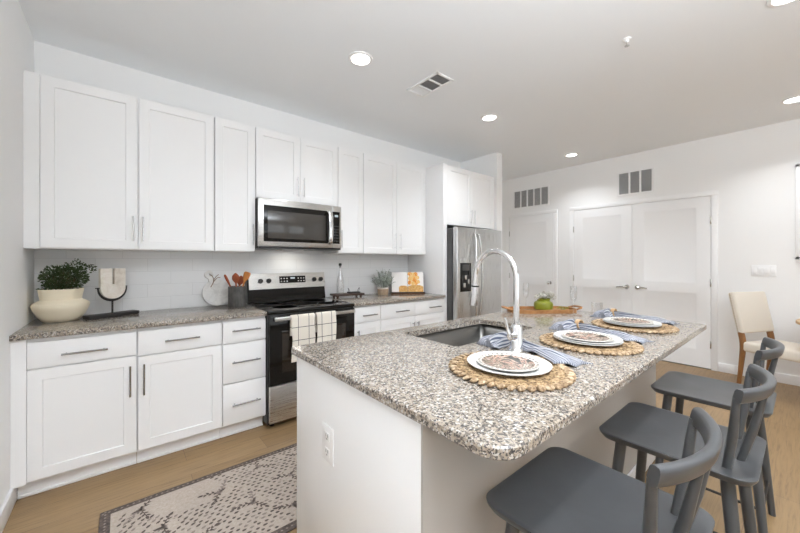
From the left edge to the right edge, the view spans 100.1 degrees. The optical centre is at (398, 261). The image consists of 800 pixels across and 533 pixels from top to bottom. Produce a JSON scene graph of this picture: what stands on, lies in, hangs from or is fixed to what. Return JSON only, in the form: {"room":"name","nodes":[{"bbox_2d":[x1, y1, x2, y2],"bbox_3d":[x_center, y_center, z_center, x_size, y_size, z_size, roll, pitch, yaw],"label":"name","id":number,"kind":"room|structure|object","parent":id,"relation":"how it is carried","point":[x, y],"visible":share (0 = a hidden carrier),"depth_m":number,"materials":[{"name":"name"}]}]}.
{"room":"kitchen","nodes":[
{"label":"kitchen","id":0,"kind":"room"},
{"bbox_2d":[0,0,33,508],"bbox_3d":[-0.161,-0.090,-0.586,0.100,2.743,7.400,0,0,-40],"label":"wall","id":1,"kind":"structure","parent":0,"point":[16,38],"depth_m":1.75,"materials":[{"name":"white paint"}]},
{"bbox_2d":[0,488,16,532],"bbox_3d":[0.061,1.231,-0.766,0.013,0.100,6.640,0,0,-40],"label":"baseboard","id":2,"kind":"structure","parent":1,"relation":"attached to","point":[6,509],"depth_m":1.65,"materials":[{"name":"white paint"}]},
{"bbox_2d":[34,41,460,310],"bbox_3d":[-0.778,-0.090,3.637,4.325,2.743,0.100,0,0,-40],"label":"wall","id":3,"kind":"structure","parent":0,"point":[49,60],"depth_m":2.86,"materials":[{"name":"white paint"}]},
{"bbox_2d":[23,70,213,251],"bbox_3d":[-1.911,-0.600,2.399,1.000,1.048,0.367,0,0,-40],"label":"upper cabinet","id":4,"kind":"object","parent":3,"relation":"attached to","point":[104,170],"visible":1,"depth_m":2.22,"materials":[{"name":"white paint"}]},
{"bbox_2d":[34,250,407,318],"bbox_3d":[-1.146,0.152,3.265,3.283,0.462,0.006,0,0,-40],"label":"backsplash","id":5,"kind":"structure","parent":3,"relation":"attached to","point":[155,280],"depth_m":2.76,"materials":[{"name":"white tile"}]},
{"bbox_2d":[213,117,254,252],"bbox_3d":[-1.406,-0.599,2.815,0.303,1.047,0.367,0,0,-40],"label":"upper cabinet","id":6,"kind":"object","parent":3,"relation":"attached to","point":[234,142],"visible":0.98,"depth_m":2.69,"materials":[{"name":"white paint"}]},
{"bbox_2d":[255,127,337,205],"bbox_3d":[-0.989,-0.827,3.159,0.773,0.592,0.367,0,0,-40],"label":"upper cabinet","id":7,"kind":"object","parent":3,"relation":"attached to","point":[287,167],"visible":0.96,"depth_m":3.02,"materials":[{"name":"white paint"}]},
{"bbox_2d":[255,197,340,250],"bbox_3d":[-0.959,-0.313,3.124,0.771,0.424,0.444,0,0,-40],"label":"microwave","id":8,"kind":"object","parent":7,"relation":"attached to","point":[279,224],"visible":0.99,"depth_m":2.96,"materials":[{"name":"silver metal"}]},
{"bbox_2d":[323,147,362,253],"bbox_3d":[-0.575,-0.599,3.501,0.293,1.047,0.367,0,0,-40],"label":"upper cabinet","id":9,"kind":"object","parent":3,"relation":"attached to","point":[350,162],"visible":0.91,"depth_m":3.39,"materials":[{"name":"white paint"}]},
{"bbox_2d":[360,153,425,254],"bbox_3d":[-0.113,-0.599,3.883,0.901,1.047,0.367,0,0,-40],"label":"upper cabinet","id":10,"kind":"object","parent":3,"relation":"attached to","point":[394,192],"visible":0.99,"depth_m":3.72,"materials":[{"name":"white paint"}]},
{"bbox_2d":[2,361,799,532],"bbox_3d":[1.989,1.306,1.447,6.005,0.050,7.800,0,0,-40],"label":"floor","id":11,"kind":"structure","parent":0,"point":[76,507],"depth_m":2.00,"materials":[{"name":"brown wood"}]},
{"bbox_2d":[10,329,136,498],"bbox_3d":[-2.002,0.848,2.131,0.518,0.867,0.662,0,0,-40],"label":"base cabinet","id":12,"kind":"object","parent":11,"relation":"on","point":[73,398],"visible":0.97,"depth_m":1.89,"materials":[{"name":"white paint"}]},
{"bbox_2d":[9,305,266,340],"bbox_3d":[-1.703,0.398,2.380,1.296,0.030,0.648,0,0,-40],"label":"countertop","id":13,"kind":"structure","parent":12,"relation":"on","point":[36,329],"depth_m":2.16,"materials":[{"name":"stone"}]},
{"bbox_2d":[30,258,96,322],"bbox_3d":[-2.181,0.181,2.169,0.274,0.404,0.274,0,0,5],"label":"potted plant","id":14,"kind":"object","parent":13,"relation":"on","point":[62,301],"visible":1,"depth_m":2.12,"materials":[{"name":"green plant"}]},
{"bbox_2d":[83,268,138,319],"bbox_3d":[-1.985,0.217,2.326,0.080,0.332,0.296,0,0,22],"label":"sculpture","id":15,"kind":"object","parent":13,"relation":"on","point":[108,291],"visible":1,"depth_m":2.31,"materials":[{"name":"beige stone"}]},
{"bbox_2d":[202,271,228,305],"bbox_3d":[-1.562,0.231,2.884,0.224,0.299,0.062,0,0,-40],"label":"cutting board","id":16,"kind":"object","parent":13,"relation":"on","point":[214,292],"visible":0.96,"depth_m":2.87,"materials":[{"name":"stone"}]},
{"bbox_2d":[228,286,245,307],"bbox_3d":[-1.353,0.297,2.810,0.138,0.172,0.138,0,0,-40],"label":"utensil crock","id":17,"kind":"object","parent":13,"relation":"on","point":[236,295],"visible":0.96,"depth_m":2.75,"materials":[{"name":"grey ceramic"}]},
{"bbox_2d":[224,274,230,286],"bbox_3d":[-1.388,0.239,2.796,0.124,0.260,0.019,0,0,-40],"label":"wooden utensil","id":18,"kind":"object","parent":17,"relation":"in","point":[225,276],"visible":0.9,"depth_m":2.77,"materials":[{"name":"brown wood"}]},
{"bbox_2d":[232,273,239,286],"bbox_3d":[-1.343,0.232,2.766,0.064,0.269,0.019,0,0,-3],"label":"wooden utensil","id":19,"kind":"object","parent":17,"relation":"in","point":[235,277],"visible":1,"depth_m":2.76,"materials":[{"name":"brown wood"}]},
{"bbox_2d":[237,276,243,286],"bbox_3d":[-1.359,0.246,2.867,0.070,0.243,0.034,0,0,-29],"label":"wooden utensil","id":20,"kind":"object","parent":17,"relation":"in","point":[241,280],"visible":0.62,"depth_m":2.86,"materials":[{"name":"brown wood"}]},
{"bbox_2d":[242,271,250,285],"bbox_3d":[-1.311,0.228,2.824,0.120,0.281,0.032,0,0,-31],"label":"wooden utensil","id":21,"kind":"object","parent":17,"relation":"in","point":[246,275],"visible":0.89,"depth_m":2.83,"materials":[{"name":"brown wood"}]},
{"bbox_2d":[137,320,221,462],"bbox_3d":[-1.618,0.848,2.448,0.472,0.867,0.662,0,0,-40],"label":"base cabinet","id":22,"kind":"object","parent":11,"relation":"on","point":[179,367],"visible":1,"depth_m":2.21,"materials":[{"name":"white paint"}]},
{"bbox_2d":[98,443,296,532],"bbox_3d":[-0.437,1.276,2.114,2.188,0.010,0.715,0,0,-40],"label":"rug","id":23,"kind":"object","parent":11,"relation":"on","point":[258,494],"visible":0.37,"depth_m":1.75,"materials":[{"name":"beige fabric"}]},
{"bbox_2d":[220,316,265,437],"bbox_3d":[-1.319,0.848,2.696,0.300,0.867,0.662,0,0,-40],"label":"base cabinet","id":24,"kind":"object","parent":11,"relation":"on","point":[243,344],"visible":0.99,"depth_m":2.46,"materials":[{"name":"white paint"}]},
{"bbox_2d":[245,272,354,425],"bbox_3d":[-0.877,0.698,3.007,0.770,1.167,0.729,0,0,-40],"label":"range","id":25,"kind":"object","parent":11,"relation":"on","point":[281,295],"visible":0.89,"depth_m":2.80,"materials":[{"name":"black metal"}]},
{"bbox_2d":[246,298,353,314],"bbox_3d":[-0.884,0.394,3.009,0.762,0.030,0.615,0,0,-40],"label":"cooktop","id":26,"kind":"object","parent":25,"relation":"in","point":[283,306],"depth_m":2.92,"materials":[{"name":"black ceramic"}]},
{"bbox_2d":[290,313,315,362],"bbox_3d":[-0.756,0.596,2.642,0.200,0.360,0.046,0,0,-40],"label":"dish towel","id":27,"kind":"object","parent":25,"relation":"hanging from","point":[302,326],"visible":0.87,"depth_m":2.62,"materials":[{"name":"fabric"}]},
{"bbox_2d":[263,307,354,425],"bbox_3d":[-0.880,0.830,3.005,0.762,0.842,0.729,0,0,-40],"label":"oven","id":28,"kind":"object","parent":25,"relation":"in","point":[281,374],"depth_m":2.59,"materials":[{"name":"black glass"}]},
{"bbox_2d":[315,310,336,341],"bbox_3d":[-0.602,0.596,2.769,0.183,0.360,0.046,0,0,-40],"label":"dish towel","id":29,"kind":"object","parent":25,"relation":"hanging from","point":[325,322],"visible":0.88,"depth_m":2.75,"materials":[{"name":"fabric"}]},
{"bbox_2d":[353,304,379,335],"bbox_3d":[-0.486,0.848,3.383,0.315,0.867,0.662,0,0,-40],"label":"base cabinet","id":30,"kind":"object","parent":11,"relation":"on","point":[366,318],"visible":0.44,"depth_m":3.16,"materials":[{"name":"white paint"}]},
{"bbox_2d":[379,298,443,331],"bbox_3d":[-0.017,0.848,3.770,0.896,0.867,0.662,0,0,-40],"label":"base cabinet","id":31,"kind":"object","parent":11,"relation":"on","point":[398,315],"visible":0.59,"depth_m":3.50,"materials":[{"name":"white paint"}]},
{"bbox_2d":[325,292,445,306],"bbox_3d":[-0.141,0.398,3.670,1.218,0.030,0.648,0,0,-40],"label":"countertop","id":32,"kind":"structure","parent":31,"relation":"on","point":[367,299],"depth_m":3.50,"materials":[{"name":"stone"}]},
{"bbox_2d":[330,292,364,298],"bbox_3d":[-0.536,0.360,3.513,0.330,0.046,0.150,0,0,-34],"label":"tray","id":33,"kind":"object","parent":32,"relation":"on","point":[360,294],"visible":0.94,"depth_m":3.47,"materials":[{"name":"brown wood"}]},
{"bbox_2d":[347,287,359,293],"bbox_3d":[-0.473,0.308,3.539,0.136,0.057,0.085,0,0,-34],"label":"dish","id":34,"kind":"object","parent":33,"relation":"on","point":[349,291],"visible":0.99,"depth_m":3.52,"materials":[{"name":"black metal"}]},
{"bbox_2d":[372,268,393,294],"bbox_3d":[-0.172,0.229,3.859,0.243,0.309,0.255,0,0,-26],"label":"potted plant","id":35,"kind":"object","parent":32,"relation":"on","point":[381,290],"visible":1,"depth_m":3.82,"materials":[{"name":"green plant"}]},
{"bbox_2d":[391,276,424,293],"bbox_3d":[0.108,0.257,3.949,0.391,0.251,0.132,0,0,-5],"label":"book stand","id":36,"kind":"object","parent":32,"relation":"on","point":[407,276],"visible":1,"depth_m":3.89,"materials":[{"name":"brown wood"}]},
{"bbox_2d":[391,272,423,291],"bbox_3d":[0.107,0.248,3.962,0.379,0.236,0.079,0,0,-5],"label":"cookbook","id":37,"kind":"object","parent":36,"relation":"on","point":[415,283],"visible":0.87,"depth_m":3.96,"materials":[{"name":"white paper"}]},
{"bbox_2d":[408,163,493,320],"bbox_3d":[0.727,0.079,4.392,1.038,2.405,0.650,0,0,-40],"label":"tall cabinet","id":38,"kind":"object","parent":11,"relation":"on","point":[455,196],"visible":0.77,"depth_m":4.00,"materials":[{"name":"white paint"}]},
{"bbox_2d":[447,227,500,320],"bbox_3d":[0.781,0.445,4.303,0.873,1.672,0.798,0,0,-40],"label":"refrigerator","id":39,"kind":"object","parent":11,"relation":"on","point":[465,245],"visible":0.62,"depth_m":3.90,"materials":[{"name":"grey metal"}]},
{"bbox_2d":[297,357,655,532],"bbox_3d":[0.629,0.848,1.846,2.125,0.867,0.818,0,0,-40],"label":"kitchen island","id":40,"kind":"object","parent":11,"relation":"on","point":[390,473],"visible":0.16,"depth_m":1.09,"materials":[{"name":"white paint"}]},
{"bbox_2d":[322,422,333,466],"bbox_3d":[-0.265,0.684,1.254,0.008,0.135,0.086,0,0,-40],"label":"power outlet","id":41,"kind":"object","parent":40,"relation":"attached to","point":[327,432],"visible":1,"depth_m":1.24,"materials":[{"name":"white plastic"}]},
{"bbox_2d":[325,447,328,457],"bbox_3d":[-0.267,0.713,1.252,0.001,0.030,0.036,0,0,-40],"label":"socket","id":42,"kind":"object","parent":41,"relation":"attached to","point":[326,448],"depth_m":1.25,"materials":[{"name":"white plastic"}]},
{"bbox_2d":[291,310,706,460],"bbox_3d":[0.692,0.398,1.765,2.156,0.030,1.089,0,0,-40],"label":"island countertop","id":43,"kind":"structure","parent":40,"relation":"on","point":[411,375],"depth_m":1.08,"materials":[{"name":"stone"}]},
{"bbox_2d":[416,324,509,345],"bbox_3d":[0.404,0.513,1.859,0.701,0.199,0.393,0,0,-40],"label":"sink","id":44,"kind":"object","parent":43,"relation":"in","point":[461,336],"visible":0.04,"depth_m":2.11,"materials":[{"name":"silver metal"}]},
{"bbox_2d":[470,248,524,352],"bbox_3d":[0.424,0.163,1.499,0.094,0.440,0.277,0,0,-40],"label":"faucet","id":45,"kind":"object","parent":43,"relation":"on","point":[515,333],"visible":0.98,"depth_m":1.42,"materials":[{"name":"silver metal"}]},
{"bbox_2d":[448,351,576,391],"bbox_3d":[0.388,0.375,1.179,0.423,0.015,0.422,0,0,-40],"label":"placemat","id":46,"kind":"object","parent":43,"relation":"on","point":[560,376],"visible":0.55,"depth_m":1.07,"materials":[{"name":"wicker"}]},
{"bbox_2d":[467,351,551,375],"bbox_3d":[0.391,0.366,1.194,0.287,0.016,0.287,0,0,-40],"label":"dinner plate","id":47,"kind":"object","parent":46,"relation":"on","point":[546,366],"visible":0.57,"depth_m":1.15,"materials":[{"name":"white ceramic"}]},
{"bbox_2d":[477,353,540,371],"bbox_3d":[0.387,0.361,1.189,0.215,0.013,0.215,0,0,-40],"label":"salad plate","id":48,"kind":"object","parent":47,"relation":"on","point":[511,362],"visible":1,"depth_m":1.20,"materials":[{"name":"white ceramic"}]},
{"bbox_2d":[476,332,592,366],"bbox_3d":[0.530,0.352,1.400,0.193,0.061,0.456,0,0,-28],"label":"napkin","id":49,"kind":"object","parent":43,"relation":"on","point":[499,340],"visible":0.74,"depth_m":1.38,"materials":[{"name":"blue fabric"}]},
{"bbox_2d":[501,305,582,313],"bbox_3d":[1.087,0.362,2.551,0.610,0.041,0.222,0,0,-4],"label":"serving tray","id":50,"kind":"object","parent":43,"relation":"on","point":[523,309],"visible":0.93,"depth_m":2.46,"materials":[{"name":"brown wood"}]},
{"bbox_2d":[534,291,554,309],"bbox_3d":[1.117,0.302,2.571,0.165,0.145,0.140,0,0,13],"label":"vase","id":51,"kind":"object","parent":50,"relation":"on","point":[543,302],"visible":1,"depth_m":2.53,"materials":[{"name":"green"}]},
{"bbox_2d":[539,332,644,355],"bbox_3d":[0.877,0.375,1.552,0.422,0.015,0.423,0,0,28],"label":"placemat","id":52,"kind":"object","parent":43,"relation":"on","point":[628,348],"visible":0.5,"depth_m":1.45,"materials":[{"name":"wicker"}]},
{"bbox_2d":[553,334,623,345],"bbox_3d":[0.880,0.366,1.567,0.287,0.016,0.287,0,0,-40],"label":"dinner plate","id":53,"kind":"object","parent":52,"relation":"on","point":[553,334],"visible":0.29,"depth_m":1.48,"materials":[{"name":"white ceramic"}]},
{"bbox_2d":[554,330,622,343],"bbox_3d":[0.882,0.360,1.569,0.281,0.016,0.281,0,0,-40],"label":"dinner plate","id":54,"kind":"object","parent":53,"relation":"on","point":[617,339],"visible":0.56,"depth_m":1.53,"materials":[{"name":"white ceramic"}]},
{"bbox_2d":[561,331,613,341],"bbox_3d":[0.877,0.354,1.562,0.215,0.013,0.215,0,0,20],"label":"salad plate","id":55,"kind":"object","parent":54,"relation":"on","point":[577,335],"visible":1,"depth_m":1.58,"materials":[{"name":"white ceramic"}]},
{"bbox_2d":[549,319,653,343],"bbox_3d":[1.018,0.352,1.741,0.193,0.061,0.456,0,0,-28],"label":"napkin","id":56,"kind":"object","parent":43,"relation":"on","point":[570,324],"visible":0.75,"depth_m":1.81,"materials":[{"name":"blue fabric"}]},
{"bbox_2d":[590,308,679,324],"bbox_3d":[1.511,0.352,2.181,0.193,0.061,0.456,0,0,-34],"label":"napkin","id":57,"kind":"object","parent":43,"relation":"on","point":[608,312],"visible":0.78,"depth_m":2.25,"materials":[{"name":"blue fabric"}]},
{"bbox_2d":[591,318,679,333],"bbox_3d":[1.368,0.375,1.960,0.422,0.015,0.423,0,0,5],"label":"placemat","id":58,"kind":"object","parent":43,"relation":"on","point":[665,328],"visible":0.6,"depth_m":1.86,"materials":[{"name":"wicker"}]},
{"bbox_2d":[603,319,661,326],"bbox_3d":[1.371,0.366,1.975,0.287,0.016,0.287,0,0,-40],"label":"dinner plate","id":59,"kind":"object","parent":58,"relation":"on","point":[603,319],"visible":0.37,"depth_m":1.87,"materials":[{"name":"white ceramic"}]},
{"bbox_2d":[604,317,661,325],"bbox_3d":[1.373,0.360,1.976,0.281,0.016,0.281,0,0,-40],"label":"dinner plate","id":60,"kind":"object","parent":59,"relation":"on","point":[655,323],"visible":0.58,"depth_m":1.92,"materials":[{"name":"white ceramic"}]},
{"bbox_2d":[610,317,653,324],"bbox_3d":[1.368,0.354,1.970,0.215,0.013,0.215,0,0,-10],"label":"salad plate","id":61,"kind":"object","parent":60,"relation":"on","point":[626,320],"visible":0.99,"depth_m":1.98,"materials":[{"name":"white ceramic"}]},
{"bbox_2d":[486,407,722,532],"bbox_3d":[0.536,0.835,0.886,0.437,0.896,0.460,0,0,-40],"label":"counter stool","id":62,"kind":"object","parent":11,"relation":"on","point":[560,490],"visible":1,"depth_m":0.88,"materials":[{"name":"grey paint"}]},
{"bbox_2d":[599,364,776,532],"bbox_3d":[1.076,0.835,1.261,0.437,0.896,0.460,0,0,-40],"label":"counter stool","id":63,"kind":"object","parent":11,"relation":"on","point":[658,432],"visible":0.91,"depth_m":1.20,"materials":[{"name":"grey paint"}]},
{"bbox_2d":[651,337,784,532],"bbox_3d":[1.612,0.835,1.703,0.437,0.896,0.460,0,0,-40],"label":"counter stool","id":64,"kind":"object","parent":11,"relation":"on","point":[680,385],"visible":0.69,"depth_m":1.68,"materials":[{"name":"grey paint"}]},
{"bbox_2d":[728,291,799,383],"bbox_3d":[3.676,0.800,3.196,0.457,0.966,0.629,0,0,-14],"label":"dining chair","id":65,"kind":"object","parent":11,"relation":"on","point":[751,312],"visible":0.93,"depth_m":3.38,"materials":[{"name":"beige fabric"}]},
{"bbox_2d":[18,0,799,180],"bbox_3d":[1.989,-1.487,1.447,6.005,0.050,7.800,0,0,-40],"label":"ceiling","id":66,"kind":"structure","parent":0,"point":[559,78],"depth_m":2.44,"materials":[{"name":"white paint"}]},
{"bbox_2d":[348,51,372,65],"bbox_3d":[-0.274,-1.456,2.419,0.176,0.009,0.176,0,0,-40],"label":"recessed light","id":67,"kind":"object","parent":66,"relation":"in","point":[358,58],"visible":1,"depth_m":2.41,"materials":[{"name":"white paint"}]},
{"bbox_2d":[406,71,453,97],"bbox_3d":[0.257,-1.456,2.780,0.194,0.010,0.364,0,0,-40],"label":"ceiling vent","id":68,"kind":"object","parent":66,"relation":"in","point":[437,80],"visible":1,"depth_m":2.77,"materials":[{"name":"white metal"}]},
{"bbox_2d":[481,114,497,120],"bbox_3d":[0.924,-1.456,3.409,0.176,0.009,0.176,0,0,-40],"label":"recessed light","id":69,"kind":"object","parent":66,"relation":"in","point":[488,117],"visible":1,"depth_m":3.40,"materials":[{"name":"white paint"}]},
{"bbox_2d":[564,153,578,156],"bbox_3d":[2.374,-1.456,4.605,0.176,0.009,0.176,0,0,-40],"label":"recessed light","id":70,"kind":"object","parent":66,"relation":"in","point":[568,154],"visible":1,"depth_m":4.59,"materials":[{"name":"white paint"}]},
{"bbox_2d":[622,36,631,46],"bbox_3d":[1.503,-1.438,2.206,0.052,0.046,0.052,0,0,-40],"label":"sprinkler","id":71,"kind":"object","parent":66,"relation":"attached to","point":[626,40],"visible":1,"depth_m":2.20,"materials":[{"name":"white paint"}]},
{"bbox_2d":[766,0,796,6],"bbox_3d":[2.145,-1.456,1.836,0.176,0.009,0.176,0,0,-40],"label":"recessed light","id":72,"kind":"object","parent":66,"relation":"in","point":[770,3],"visible":1,"depth_m":1.89,"materials":[{"name":"white paint"}]},
{"bbox_2d":[780,95,799,103],"bbox_3d":[3.576,-1.456,3.023,0.176,0.009,0.176,0,0,-40],"label":"recessed light","id":73,"kind":"object","parent":66,"relation":"in","point":[794,99],"visible":1,"depth_m":3.04,"materials":[{"name":"white paint"}]},
{"bbox_2d":[461,152,501,311],"bbox_3d":[1.136,-0.090,4.814,0.125,2.743,0.722,0,0,-40],"label":"wall partition","id":74,"kind":"structure","parent":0,"point":[491,164],"depth_m":4.56,"materials":[{"name":"white paint"}]},
{"bbox_2d":[502,119,799,375],"bbox_3d":[4.298,-0.090,3.288,0.100,2.743,7.700,0,0,-40],"label":"wall","id":75,"kind":"structure","parent":0,"point":[752,171],"depth_m":3.83,"materials":[{"name":"white paint"}]},
{"bbox_2d":[513,185,548,209],"bbox_3d":[2.241,-1.076,5.691,0.012,0.325,0.645,0,0,-40],"label":"air vent","id":76,"kind":"object","parent":75,"relation":"in","point":[537,196],"visible":1,"depth_m":5.68,"materials":[{"name":"white metal"}]},
{"bbox_2d":[509,213,553,305],"bbox_3d":[2.208,0.252,5.668,0.092,2.035,0.796,0,0,-40],"label":"door","id":77,"kind":"structure","parent":75,"relation":"in","point":[531,237],"depth_m":5.67,"materials":[{"name":"white paint"}]},
{"bbox_2d":[507,209,557,306],"bbox_3d":[2.240,0.227,5.689,0.018,2.108,0.911,0,0,-40],"label":"trim","id":78,"kind":"structure","parent":75,"relation":"attached to","point":[555,211],"depth_m":5.38,"materials":[{"name":"white paint"}]},
{"bbox_2d":[573,205,631,313],"bbox_3d":[2.908,0.252,4.836,0.072,2.035,0.766,0,0,-40],"label":"door","id":79,"kind":"structure","parent":75,"relation":"in","point":[602,277],"depth_m":4.83,"materials":[{"name":"white paint"}]},
{"bbox_2d":[617,167,653,196],"bbox_3d":[3.196,-1.069,4.534,0.012,0.330,0.415,0,0,-40],"label":"air vent","id":80,"kind":"object","parent":75,"relation":"in","point":[638,181],"visible":1,"depth_m":4.53,"materials":[{"name":"white metal"}]},
{"bbox_2d":[570,190,717,370],"bbox_3d":[3.183,0.227,4.546,0.018,2.108,1.672,0,0,-40],"label":"trim","id":81,"kind":"structure","parent":75,"relation":"attached to","point":[714,194],"depth_m":3.94,"materials":[{"name":"white paint"}]},
{"bbox_2d":[633,196,710,368],"bbox_3d":[3.408,0.252,4.230,0.072,2.035,0.791,0,0,-40],"label":"door","id":82,"kind":"structure","parent":75,"relation":"in","point":[672,239],"depth_m":4.19,"materials":[{"name":"white paint"}]},
{"bbox_2d":[718,363,799,385],"bbox_3d":[4.254,1.231,3.252,0.013,0.100,7.500,0,0,-40],"label":"baseboard","id":83,"kind":"structure","parent":75,"relation":"attached to","point":[727,368],"depth_m":3.54,"materials":[{"name":"white paint"}]},
{"bbox_2d":[751,265,776,275],"bbox_3d":[3.949,0.104,3.625,0.008,0.118,0.184,0,0,-40],"label":"light switch","id":84,"kind":"object","parent":75,"relation":"attached to","point":[756,270],"visible":1,"depth_m":3.63,"materials":[{"name":"white plastic"}]},
{"bbox_2d":[752,268,756,273],"bbox_3d":[3.903,0.104,3.677,0.002,0.066,0.032,0,0,-40],"label":"rocker switch","id":85,"kind":"object","parent":84,"relation":"attached to","point":[754,270],"depth_m":3.68,"materials":[{"name":"white plastic"}]},
{"bbox_2d":[758,268,762,273],"bbox_3d":[3.932,0.104,3.641,0.002,0.066,0.032,0,0,-40],"label":"rocker switch","id":86,"kind":"object","parent":84,"relation":"attached to","point":[760,270],"depth_m":3.64,"materials":[{"name":"white plastic"}]},
{"bbox_2d":[771,268,775,273],"bbox_3d":[3.990,0.104,3.570,0.002,0.066,0.032,0,0,-40],"label":"rocker switch","id":87,"kind":"object","parent":84,"relation":"attached to","point":[773,270],"depth_m":3.57,"materials":[{"name":"white plastic"}]},
{"bbox_2d":[795,164,799,258],"bbox_3d":[4.292,-0.506,3.193,0.030,0.975,0.660,0,0,-40],"label":"picture frame","id":88,"kind":"object","parent":75,"relation":"attached to","point":[797,166],"visible":1,"depth_m":3.43,"materials":[{"name":"white paint"}]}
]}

